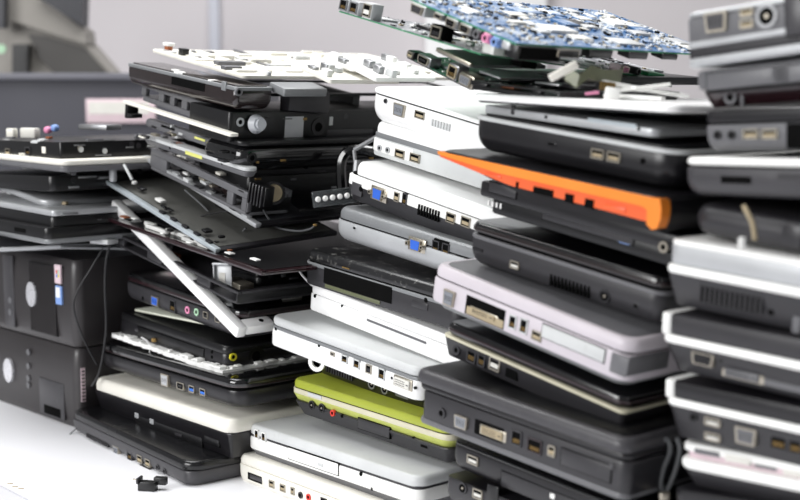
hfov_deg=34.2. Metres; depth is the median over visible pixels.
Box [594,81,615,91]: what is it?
connector
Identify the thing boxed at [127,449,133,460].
socket
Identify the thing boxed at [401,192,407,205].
socket
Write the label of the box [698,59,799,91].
laptop
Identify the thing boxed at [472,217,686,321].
laptop
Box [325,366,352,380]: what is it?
air vent
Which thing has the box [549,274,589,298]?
air vent
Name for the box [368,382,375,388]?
power socket
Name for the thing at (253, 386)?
laptop
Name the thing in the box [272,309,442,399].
laptop
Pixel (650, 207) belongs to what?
laptop
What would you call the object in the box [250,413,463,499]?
laptop
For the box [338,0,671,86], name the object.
circuit board
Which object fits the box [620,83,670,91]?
scrap
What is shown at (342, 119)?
laptop
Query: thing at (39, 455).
work table
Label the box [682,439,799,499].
laptop
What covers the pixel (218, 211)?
wire
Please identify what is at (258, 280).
laptop
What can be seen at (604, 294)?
power socket
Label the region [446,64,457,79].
socket
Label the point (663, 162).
laptop
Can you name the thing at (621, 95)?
scrap
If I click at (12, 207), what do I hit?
laptop
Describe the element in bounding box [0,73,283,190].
crate
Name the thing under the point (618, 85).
scrap
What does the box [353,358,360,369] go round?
socket
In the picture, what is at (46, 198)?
laptop
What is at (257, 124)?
rubber bung
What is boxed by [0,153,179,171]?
laptop
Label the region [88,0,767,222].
wall
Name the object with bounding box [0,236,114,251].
laptop cover
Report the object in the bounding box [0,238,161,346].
desktop computer
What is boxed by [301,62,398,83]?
plastic piece
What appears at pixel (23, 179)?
laptop
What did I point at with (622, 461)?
laptop
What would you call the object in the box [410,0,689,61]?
circuit board
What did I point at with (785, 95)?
laptop
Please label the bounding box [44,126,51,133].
connector
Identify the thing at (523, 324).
socket
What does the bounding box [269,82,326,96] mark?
metal cover
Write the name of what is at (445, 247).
socket
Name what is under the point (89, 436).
air vent
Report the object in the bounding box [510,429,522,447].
socket
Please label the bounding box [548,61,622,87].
cable
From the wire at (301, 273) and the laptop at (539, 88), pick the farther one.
the wire at (301, 273)
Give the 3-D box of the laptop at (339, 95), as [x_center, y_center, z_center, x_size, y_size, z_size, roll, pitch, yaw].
[-0.074,-0.187,1.643,0.360,0.056,0.105,-6,9,-41]
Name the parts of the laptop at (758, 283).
lid, lid, panel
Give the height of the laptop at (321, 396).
0.039 m
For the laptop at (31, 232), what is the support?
on the desktop computer at (38, 289)
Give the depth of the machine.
2.94 m
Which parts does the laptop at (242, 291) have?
post, post, post, metal bracket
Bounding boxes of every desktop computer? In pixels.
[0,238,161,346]
[0,327,124,426]
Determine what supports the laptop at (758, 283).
on the laptop at (750, 353)
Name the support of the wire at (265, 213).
on the laptop at (290, 257)
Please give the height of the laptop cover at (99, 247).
0.004 m
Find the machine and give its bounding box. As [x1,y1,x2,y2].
[0,0,120,72]
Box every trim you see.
[209,0,220,72]
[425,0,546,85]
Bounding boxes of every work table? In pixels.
[0,401,291,499]
[0,486,26,499]
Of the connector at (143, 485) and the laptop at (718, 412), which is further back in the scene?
the connector at (143, 485)
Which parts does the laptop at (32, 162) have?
lid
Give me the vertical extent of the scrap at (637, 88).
0.010 m
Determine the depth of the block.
1.69 m
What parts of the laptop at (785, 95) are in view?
panel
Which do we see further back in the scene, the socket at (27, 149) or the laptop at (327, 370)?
the socket at (27, 149)
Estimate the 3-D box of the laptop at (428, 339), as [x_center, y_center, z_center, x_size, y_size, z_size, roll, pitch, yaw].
[0.101,0.064,1.436,0.321,0.058,0.251,-6,9,-41]
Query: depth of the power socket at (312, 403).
1.40 m
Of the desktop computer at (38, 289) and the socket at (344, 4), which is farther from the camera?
the desktop computer at (38, 289)
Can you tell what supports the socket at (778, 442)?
attached to the laptop at (718, 412)
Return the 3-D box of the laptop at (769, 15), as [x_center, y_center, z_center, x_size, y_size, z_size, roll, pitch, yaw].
[0.414,-0.174,0.962,0.323,0.045,0.261,-6,9,-41]
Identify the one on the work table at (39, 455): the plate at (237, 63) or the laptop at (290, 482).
the laptop at (290, 482)
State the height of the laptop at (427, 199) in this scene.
0.084 m
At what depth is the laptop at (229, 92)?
1.47 m
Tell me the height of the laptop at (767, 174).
0.029 m
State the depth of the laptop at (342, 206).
1.57 m
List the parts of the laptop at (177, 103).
post, post, post, post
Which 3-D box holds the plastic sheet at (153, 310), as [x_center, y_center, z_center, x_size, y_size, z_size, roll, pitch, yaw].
[-0.165,0.074,1.626,0.240,0.006,0.250,-5,7,-41]
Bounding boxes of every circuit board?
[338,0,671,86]
[406,50,533,89]
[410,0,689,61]
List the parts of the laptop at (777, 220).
panel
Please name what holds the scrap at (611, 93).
on the panel
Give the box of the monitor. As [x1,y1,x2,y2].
[42,0,88,26]
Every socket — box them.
[24,147,30,154]
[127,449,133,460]
[169,299,176,312]
[254,429,259,438]
[261,432,266,441]
[308,400,315,409]
[318,403,325,412]
[338,0,348,10]
[341,354,348,363]
[348,1,358,13]
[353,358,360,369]
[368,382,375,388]
[378,367,385,380]
[381,387,388,393]
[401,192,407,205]
[432,240,438,249]
[441,243,450,253]
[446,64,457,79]
[458,482,466,493]
[466,348,476,363]
[477,351,485,367]
[507,314,517,329]
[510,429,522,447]
[518,317,528,334]
[526,436,542,455]
[599,289,609,302]
[755,4,777,27]
[769,433,787,451]
[788,437,799,454]
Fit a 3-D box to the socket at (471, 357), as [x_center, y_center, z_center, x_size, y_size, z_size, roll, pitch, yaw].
[0.065,0.094,1.160,0.003,0.014,0.011,-6,18,-41]
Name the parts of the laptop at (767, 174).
lid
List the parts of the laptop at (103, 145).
metal strip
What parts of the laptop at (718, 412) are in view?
lid corner, lid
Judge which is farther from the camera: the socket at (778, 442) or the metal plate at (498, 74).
the metal plate at (498, 74)
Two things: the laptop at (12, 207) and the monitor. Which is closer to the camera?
the laptop at (12, 207)
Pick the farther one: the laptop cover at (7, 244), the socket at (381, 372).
the laptop cover at (7, 244)
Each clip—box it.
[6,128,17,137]
[90,239,117,244]
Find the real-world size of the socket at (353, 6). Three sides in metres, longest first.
0.011 x 0.010 x 0.003 m
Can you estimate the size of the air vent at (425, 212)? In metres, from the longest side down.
0.032 x 0.011 x 0.002 m
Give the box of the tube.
[336,145,372,187]
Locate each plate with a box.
[153,42,448,79]
[436,47,545,68]
[479,70,551,79]
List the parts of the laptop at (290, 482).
panel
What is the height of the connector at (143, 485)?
0.014 m
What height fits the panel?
0.021 m
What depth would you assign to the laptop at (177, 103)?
1.54 m
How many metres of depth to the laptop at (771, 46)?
0.92 m
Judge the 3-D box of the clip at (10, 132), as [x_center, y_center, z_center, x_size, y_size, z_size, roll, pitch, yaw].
[-0.506,-0.152,1.694,0.014,0.012,0.010,4,8,30]
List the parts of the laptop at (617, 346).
panel, lid, lid, panel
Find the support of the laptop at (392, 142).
on the laptop at (427, 199)
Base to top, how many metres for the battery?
0.029 m
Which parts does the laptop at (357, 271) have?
panel, lid, panel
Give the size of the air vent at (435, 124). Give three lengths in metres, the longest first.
0.028 x 0.007 x 0.002 m
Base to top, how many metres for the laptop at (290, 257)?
0.123 m
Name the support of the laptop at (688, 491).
on the laptop
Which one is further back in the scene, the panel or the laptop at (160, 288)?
the laptop at (160, 288)
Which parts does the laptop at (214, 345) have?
lid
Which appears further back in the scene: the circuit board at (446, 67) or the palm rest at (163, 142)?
the palm rest at (163, 142)
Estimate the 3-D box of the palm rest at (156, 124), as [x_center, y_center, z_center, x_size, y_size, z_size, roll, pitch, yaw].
[-0.241,-0.133,1.522,0.016,0.040,0.208,-6,9,-41]
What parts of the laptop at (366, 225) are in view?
clear strip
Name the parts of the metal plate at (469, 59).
edge rail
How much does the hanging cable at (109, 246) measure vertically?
0.180 m
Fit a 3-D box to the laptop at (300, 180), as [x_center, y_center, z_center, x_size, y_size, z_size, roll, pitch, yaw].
[-0.093,-0.097,1.618,0.302,0.053,0.117,-6,9,-41]
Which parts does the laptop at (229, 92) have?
panel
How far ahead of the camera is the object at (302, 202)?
1.50 m
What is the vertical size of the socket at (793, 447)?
0.013 m
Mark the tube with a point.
(345, 153)
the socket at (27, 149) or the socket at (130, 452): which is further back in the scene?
the socket at (27, 149)
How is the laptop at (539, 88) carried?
on the panel
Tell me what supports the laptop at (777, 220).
on the laptop at (758, 283)
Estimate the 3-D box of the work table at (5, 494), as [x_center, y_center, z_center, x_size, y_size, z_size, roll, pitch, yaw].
[-0.476,0.684,0.999,0.697,0.738,1.920,-6,9,-42]
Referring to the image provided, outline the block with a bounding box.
[20,128,39,137]
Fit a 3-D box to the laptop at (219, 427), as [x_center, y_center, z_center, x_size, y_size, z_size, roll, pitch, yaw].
[-0.183,0.185,1.629,0.280,0.045,0.310,-6,9,-41]
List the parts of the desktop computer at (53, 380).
drive panel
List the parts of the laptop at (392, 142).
bent bracket, lid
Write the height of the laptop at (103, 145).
0.041 m
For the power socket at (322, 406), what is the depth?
1.39 m
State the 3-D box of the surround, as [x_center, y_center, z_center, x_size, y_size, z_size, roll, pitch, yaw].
[-0.248,0.015,1.548,0.060,0.135,0.282,-6,9,-41]
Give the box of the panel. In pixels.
[474,93,788,114]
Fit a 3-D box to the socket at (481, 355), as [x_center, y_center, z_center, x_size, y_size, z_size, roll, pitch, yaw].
[0.073,0.096,1.151,0.003,0.014,0.009,-6,18,-41]
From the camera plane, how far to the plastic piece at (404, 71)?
1.45 m
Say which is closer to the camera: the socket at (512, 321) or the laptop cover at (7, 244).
the socket at (512, 321)
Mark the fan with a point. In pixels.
(279, 193)
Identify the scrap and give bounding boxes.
[602,80,642,91]
[603,94,664,100]
[604,87,619,99]
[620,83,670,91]
[631,86,688,97]
[742,204,756,239]
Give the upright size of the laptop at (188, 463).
0.031 m
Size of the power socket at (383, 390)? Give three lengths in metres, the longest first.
0.011 x 0.011 x 0.003 m
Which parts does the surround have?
short arm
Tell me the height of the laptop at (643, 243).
0.058 m
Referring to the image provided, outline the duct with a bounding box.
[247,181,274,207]
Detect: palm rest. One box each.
[145,134,256,176]
[146,118,209,144]
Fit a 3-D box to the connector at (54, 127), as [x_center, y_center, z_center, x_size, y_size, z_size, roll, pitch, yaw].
[-0.444,-0.157,1.673,0.009,0.009,0.010,4,8,30]
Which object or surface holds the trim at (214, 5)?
attached to the wall
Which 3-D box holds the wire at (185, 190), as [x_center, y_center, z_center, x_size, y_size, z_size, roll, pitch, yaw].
[-0.218,-0.044,1.537,0.007,0.051,0.116,-7,10,-44]
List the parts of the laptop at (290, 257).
hinge piece, hinge piece, edge rail, edge rail, edge rail, loose screen, loose screen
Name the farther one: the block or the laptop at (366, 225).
the block
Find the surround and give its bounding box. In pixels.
[111,199,273,336]
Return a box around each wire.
[141,336,155,351]
[156,211,227,226]
[184,189,246,230]
[263,209,316,231]
[299,272,312,286]
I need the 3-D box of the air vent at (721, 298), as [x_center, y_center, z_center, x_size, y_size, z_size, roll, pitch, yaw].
[0.239,0.035,0.940,0.003,0.014,0.054,-6,12,-41]
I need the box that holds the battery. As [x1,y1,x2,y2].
[280,92,329,112]
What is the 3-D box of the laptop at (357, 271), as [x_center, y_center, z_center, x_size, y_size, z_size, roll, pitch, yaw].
[0.096,0.026,1.436,0.322,0.059,0.252,-6,9,-41]
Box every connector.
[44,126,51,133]
[51,124,58,131]
[133,475,167,491]
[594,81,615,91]
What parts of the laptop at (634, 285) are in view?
lid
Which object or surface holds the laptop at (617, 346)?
on the laptop at (529, 368)
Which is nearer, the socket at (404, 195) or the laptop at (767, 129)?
the laptop at (767, 129)
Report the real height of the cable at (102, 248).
0.149 m
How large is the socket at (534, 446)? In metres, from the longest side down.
0.016 x 0.012 x 0.003 m
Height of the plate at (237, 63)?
0.045 m
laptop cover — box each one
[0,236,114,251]
[60,237,137,249]
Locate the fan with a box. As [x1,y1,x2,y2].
[266,181,285,204]
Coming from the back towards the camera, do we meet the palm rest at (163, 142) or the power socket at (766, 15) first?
the palm rest at (163, 142)
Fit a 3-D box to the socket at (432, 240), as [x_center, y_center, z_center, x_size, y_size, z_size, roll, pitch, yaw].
[0.036,-0.003,1.288,0.003,0.013,0.010,-6,16,-41]
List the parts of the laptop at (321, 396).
lid, lime trim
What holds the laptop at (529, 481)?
on the laptop at (463, 485)
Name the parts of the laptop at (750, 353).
lid corner, lid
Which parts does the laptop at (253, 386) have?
plastic strip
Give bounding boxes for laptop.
[0,124,204,158]
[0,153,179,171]
[0,168,163,191]
[0,188,127,205]
[0,191,154,226]
[0,218,137,243]
[74,404,240,484]
[95,373,303,457]
[104,332,321,405]
[106,147,356,275]
[115,236,312,303]
[121,310,296,365]
[123,100,381,162]
[128,62,271,108]
[128,268,310,336]
[142,86,210,115]
[150,147,291,215]
[199,162,352,199]
[204,135,389,168]
[209,261,306,285]
[215,202,364,221]
[240,79,441,104]
[240,451,383,499]
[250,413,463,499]
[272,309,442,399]
[294,373,459,461]
[307,243,465,328]
[310,285,458,362]
[311,187,474,269]
[319,363,423,407]
[349,160,504,241]
[352,121,491,187]
[375,86,501,148]
[418,360,691,499]
[433,258,685,383]
[438,148,755,231]
[445,318,689,422]
[448,470,531,499]
[455,438,692,499]
[470,80,679,99]
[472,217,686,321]
[478,113,782,186]
[480,180,706,264]
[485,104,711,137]
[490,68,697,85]
[662,307,799,397]
[666,373,799,465]
[668,234,799,333]
[676,481,763,499]
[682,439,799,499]
[687,151,799,198]
[688,0,799,42]
[688,28,799,68]
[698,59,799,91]
[698,197,799,252]
[704,83,799,107]
[707,107,799,151]
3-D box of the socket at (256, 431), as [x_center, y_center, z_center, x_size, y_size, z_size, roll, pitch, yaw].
[-0.157,0.202,1.429,0.003,0.010,0.008,-6,9,-41]
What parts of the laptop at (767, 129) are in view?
lid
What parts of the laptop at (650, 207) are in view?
panel, orange trim, lid, panel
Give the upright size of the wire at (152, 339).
0.029 m
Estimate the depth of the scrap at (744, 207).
0.90 m
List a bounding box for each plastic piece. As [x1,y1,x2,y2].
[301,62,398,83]
[323,52,418,71]
[346,58,435,81]
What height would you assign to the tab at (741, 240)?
0.008 m
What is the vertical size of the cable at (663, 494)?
0.048 m
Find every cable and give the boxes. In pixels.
[73,248,103,364]
[91,245,110,386]
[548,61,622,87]
[658,436,682,499]
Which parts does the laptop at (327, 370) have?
panel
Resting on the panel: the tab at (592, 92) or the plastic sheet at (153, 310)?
the tab at (592, 92)
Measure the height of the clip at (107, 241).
0.006 m
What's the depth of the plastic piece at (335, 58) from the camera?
1.48 m
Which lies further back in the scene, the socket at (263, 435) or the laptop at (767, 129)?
the socket at (263, 435)
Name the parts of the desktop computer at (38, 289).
ridged panel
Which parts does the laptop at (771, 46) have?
lid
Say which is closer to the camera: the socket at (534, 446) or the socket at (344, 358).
the socket at (534, 446)
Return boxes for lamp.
[0,44,5,53]
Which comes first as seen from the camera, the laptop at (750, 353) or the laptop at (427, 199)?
the laptop at (750, 353)
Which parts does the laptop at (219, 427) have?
lid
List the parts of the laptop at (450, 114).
lid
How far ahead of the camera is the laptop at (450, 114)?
1.35 m
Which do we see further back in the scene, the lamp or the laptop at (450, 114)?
the lamp
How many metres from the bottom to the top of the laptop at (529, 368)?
0.065 m
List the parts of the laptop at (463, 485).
panel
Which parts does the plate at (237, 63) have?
copper post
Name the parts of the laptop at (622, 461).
lid, lid, lid frame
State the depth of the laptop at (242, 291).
1.49 m
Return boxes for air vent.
[86,433,109,447]
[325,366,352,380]
[417,204,439,221]
[430,119,450,130]
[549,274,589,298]
[698,283,762,313]
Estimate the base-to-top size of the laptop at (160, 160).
0.070 m
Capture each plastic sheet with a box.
[135,306,203,324]
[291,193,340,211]
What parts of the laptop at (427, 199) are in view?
panel, lid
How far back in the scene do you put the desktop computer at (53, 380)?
1.70 m
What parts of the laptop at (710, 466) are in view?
panel, lid, panel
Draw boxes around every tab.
[585,91,598,94]
[738,237,745,248]
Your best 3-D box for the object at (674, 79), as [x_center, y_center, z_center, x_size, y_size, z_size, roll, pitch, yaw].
[0.196,-0.168,1.267,0.221,0.017,0.092,-6,9,-41]
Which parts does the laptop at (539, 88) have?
post, post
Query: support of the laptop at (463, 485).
on the laptop
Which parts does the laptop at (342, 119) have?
trim strip, panel, panel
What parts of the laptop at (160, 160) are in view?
post, post, post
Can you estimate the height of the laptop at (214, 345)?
0.040 m
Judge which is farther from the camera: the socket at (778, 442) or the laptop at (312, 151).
the laptop at (312, 151)
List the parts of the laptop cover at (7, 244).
panel, edge rail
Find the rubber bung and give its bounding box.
[248,114,266,133]
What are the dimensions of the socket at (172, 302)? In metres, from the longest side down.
0.014 x 0.013 x 0.003 m
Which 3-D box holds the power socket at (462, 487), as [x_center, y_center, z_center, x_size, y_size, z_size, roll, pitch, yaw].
[0.057,0.215,1.173,0.003,0.011,0.011,-6,12,-41]
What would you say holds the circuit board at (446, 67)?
on the laptop at (450, 114)

